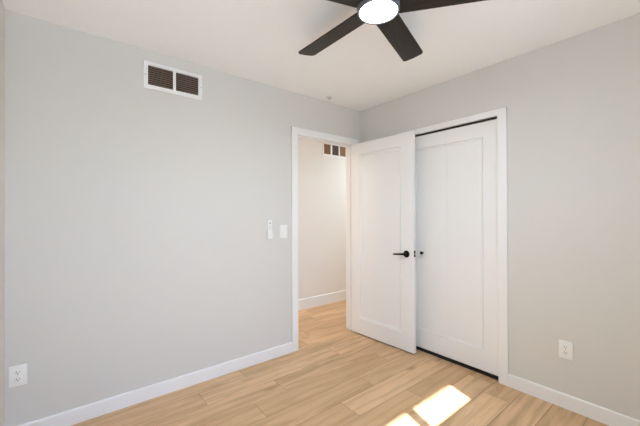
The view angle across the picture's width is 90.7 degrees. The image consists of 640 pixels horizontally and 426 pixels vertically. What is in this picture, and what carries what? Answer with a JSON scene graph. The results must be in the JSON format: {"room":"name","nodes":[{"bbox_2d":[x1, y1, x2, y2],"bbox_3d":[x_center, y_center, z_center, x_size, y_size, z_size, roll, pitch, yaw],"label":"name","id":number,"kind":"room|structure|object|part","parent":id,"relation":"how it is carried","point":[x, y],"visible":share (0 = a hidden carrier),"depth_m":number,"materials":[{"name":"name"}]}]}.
{"room":"empty bedroom","nodes":[
{"label":"empty bedroom","id":0,"kind":"room"},
{"bbox_2d":[0,0,4,425],"bbox_3d":[-0.880,0.071,0.581,0.110,2.447,2.960,0,0,-39],"label":"wall","id":1,"kind":"structure","parent":0,"point":[2,9],"depth_m":1.70,"materials":[{"name":"white paint"}]},
{"bbox_2d":[5,9,359,425],"bbox_3d":[-0.688,0.079,2.704,3.070,2.447,0.110,0,0,-39],"label":"wall","id":2,"kind":"structure","parent":0,"point":[139,254],"depth_m":2.15,"materials":[{"name":"white paint"}]},
{"bbox_2d":[9,363,26,387],"bbox_3d":[-1.716,0.924,1.796,0.076,0.117,0.009,0,0,-39],"label":"wall outlet","id":3,"kind":"object","parent":2,"relation":"attached to","point":[17,374],"visible":1,"depth_m":1.79,"materials":[{"name":"white plastic"}]},
{"bbox_2d":[14,369,21,374],"bbox_3d":[-1.715,0.905,1.793,0.034,0.028,0.003,0,0,-39],"label":"receptacle","id":4,"kind":"object","parent":3,"relation":"attached to","point":[16,371],"depth_m":1.79,"materials":[{"name":"grey plastic"}]},
{"bbox_2d":[14,376,21,381],"bbox_3d":[-1.714,0.944,1.793,0.034,0.028,0.003,0,0,-39],"label":"receptacle","id":5,"kind":"object","parent":3,"relation":"attached to","point":[16,378],"depth_m":1.79,"materials":[{"name":"grey plastic"}]},
{"bbox_2d":[18,342,291,425],"bbox_3d":[-1.010,1.256,2.359,1.916,0.093,0.013,0,0,-39],"label":"baseboard","id":6,"kind":"structure","parent":2,"relation":"attached to","point":[70,417],"depth_m":2.22,"materials":[{"name":"white wood"}]},
{"bbox_2d":[143,60,201,100],"bbox_3d":[-1.071,-0.968,2.325,0.403,0.191,0.012,0,0,-39],"label":"air vent","id":7,"kind":"object","parent":2,"relation":"in","point":[157,77],"visible":1,"depth_m":2.31,"materials":[{"name":"white metal"}]},
{"bbox_3d":[-1.143,-0.971,2.268,0.166,0.127,0.007,0,0,-39],"label":"louver panel","id":8,"kind":"part","parent":7,"relation":"part of","materials":[{"name":"brown metal"}]},
{"bbox_3d":[-1.001,-0.971,2.383,0.164,0.127,0.007,0,0,-39],"label":"louver panel","id":9,"kind":"part","parent":7,"relation":"part of","materials":[{"name":"brown metal"}]},
{"bbox_2d":[266,220,272,238],"bbox_3d":[-0.448,0.145,2.809,0.050,0.167,0.026,0,0,-39],"label":"remote","id":10,"kind":"object","parent":2,"relation":"attached to","point":[269,233],"visible":1,"depth_m":2.80,"materials":[{"name":"white plastic"}]},
{"bbox_2d":[280,225,286,237],"bbox_3d":[-0.334,0.171,2.910,0.078,0.122,0.012,0,0,-39],"label":"light switch","id":11,"kind":"object","parent":2,"relation":"attached to","point":[283,228],"visible":1,"depth_m":2.91,"materials":[{"name":"white plastic"}]},
{"bbox_2d":[291,126,358,351],"bbox_3d":[0.042,0.245,3.290,0.889,2.116,0.142,0,0,-39],"label":"door frame","id":12,"kind":"structure","parent":2,"relation":"attached to","point":[297,133],"depth_m":3.09,"materials":[{"name":"white wood"}]},
{"bbox_2d":[352,131,415,353],"bbox_3d":[0.615,0.273,3.186,0.129,2.043,0.787,0,0,-41],"label":"door","id":13,"kind":"structure","parent":12,"relation":"attached to","point":[383,169],"depth_m":3.14,"materials":[{"name":"white wood"}]},
{"bbox_2d":[2,0,639,110],"bbox_3d":[0.750,-1.200,2.525,5.087,0.100,4.216,0,0,-39],"label":"ceiling","id":14,"kind":"structure","parent":0,"point":[261,41],"depth_m":2.02,"materials":[{"name":"white paint"}]},
{"bbox_2d":[298,0,485,60],"bbox_3d":[0.253,-1.057,1.551,1.142,0.188,1.096,0,0,-39],"label":"ceiling fan","id":15,"kind":"object","parent":14,"relation":"hanging from","point":[384,14],"visible":1,"depth_m":1.63,"materials":[{"name":"black wood"}]},
{"bbox_3d":[0.066,-0.991,1.779,0.128,0.008,0.505,-14,9,-39],"label":"blade","id":16,"kind":"part","parent":15,"relation":"part of","materials":[{"name":"brown wood"}]},
{"bbox_3d":[-0.034,-0.992,1.395,0.505,0.008,0.128,0,11,-21],"label":"blade","id":17,"kind":"part","parent":15,"relation":"part of","materials":[{"name":"brown wood"}]},
{"bbox_2d":[359,0,397,22],"bbox_3d":[0.280,-0.965,1.518,0.181,0.004,0.181,0,0,-39],"label":"diffuser","id":18,"kind":"object","parent":15,"relation":"attached to","point":[370,11],"depth_m":1.50,"materials":[{"name":"white glass"}]},
{"bbox_3d":[0.462,-0.992,1.803,0.128,0.008,0.505,-13,-7,32],"label":"blade","id":19,"kind":"part","parent":15,"relation":"part of","materials":[{"name":"black wood"}]},
{"bbox_3d":[0.607,-0.994,1.433,0.505,0.008,0.128,0,-11,15],"label":"blade","id":20,"kind":"part","parent":15,"relation":"part of","materials":[{"name":"brown wood"}]},
{"bbox_2d":[298,139,345,299],"bbox_3d":[-0.532,0.084,4.120,5.087,2.447,0.110,0,0,-39],"label":"wall","id":21,"kind":"structure","parent":0,"point":[321,179],"depth_m":4.48,"materials":[{"name":"white paint"}]},
{"bbox_2d":[298,290,345,310],"bbox_3d":[-0.490,1.234,4.068,4.867,0.145,0.013,0,0,-39],"label":"baseboard","id":22,"kind":"structure","parent":21,"relation":"attached to","point":[319,300],"depth_m":4.47,"materials":[{"name":"white wood"}]},
{"bbox_2d":[322,143,345,158],"bbox_3d":[0.227,-0.917,4.659,0.492,0.192,0.012,0,0,-39],"label":"air vent","id":23,"kind":"object","parent":21,"relation":"in","point":[329,150],"visible":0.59,"depth_m":4.64,"materials":[{"name":"white metal"}]},
{"bbox_2d":[71,300,608,425],"bbox_3d":[0.742,1.337,2.525,5.120,0.080,4.220,0,0,-39],"label":"floor","id":24,"kind":"structure","parent":0,"point":[337,375],"depth_m":2.27,"materials":[{"name":"brown wood"}]},
{"bbox_2d":[360,13,639,419],"bbox_3d":[1.462,0.071,2.392,0.110,2.447,3.070,0,0,-39],"label":"wall","id":25,"kind":"structure","parent":0,"point":[572,104],"depth_m":2.08,"materials":[{"name":"white paint"}]},
{"bbox_2d":[398,107,507,385],"bbox_3d":[1.131,0.253,2.790,0.126,2.089,1.004,0,0,-39],"label":"door frame","id":26,"kind":"structure","parent":25,"relation":"attached to","point":[501,114],"depth_m":2.39,"materials":[{"name":"white wood"}]},
{"bbox_2d":[415,117,497,379],"bbox_3d":[1.110,0.276,2.773,0.064,2.042,0.876,0,0,-39],"label":"door","id":27,"kind":"structure","parent":25,"relation":"in","point":[456,201],"depth_m":2.68,"materials":[{"name":"white wood"}]},
{"bbox_2d":[559,339,572,360],"bbox_3d":[1.627,0.907,2.092,0.009,0.117,0.076,0,0,-39],"label":"wall outlet","id":28,"kind":"object","parent":25,"relation":"attached to","point":[565,347],"visible":1,"depth_m":2.09,"materials":[{"name":"white plastic"}]},
{"bbox_2d":[508,374,639,425],"bbox_3d":[1.859,1.244,1.800,0.013,0.093,1.441,0,0,-39],"label":"baseboard","id":29,"kind":"structure","parent":25,"relation":"attached to","point":[603,415],"depth_m":2.06,"materials":[{"name":"white wood"}]}
]}

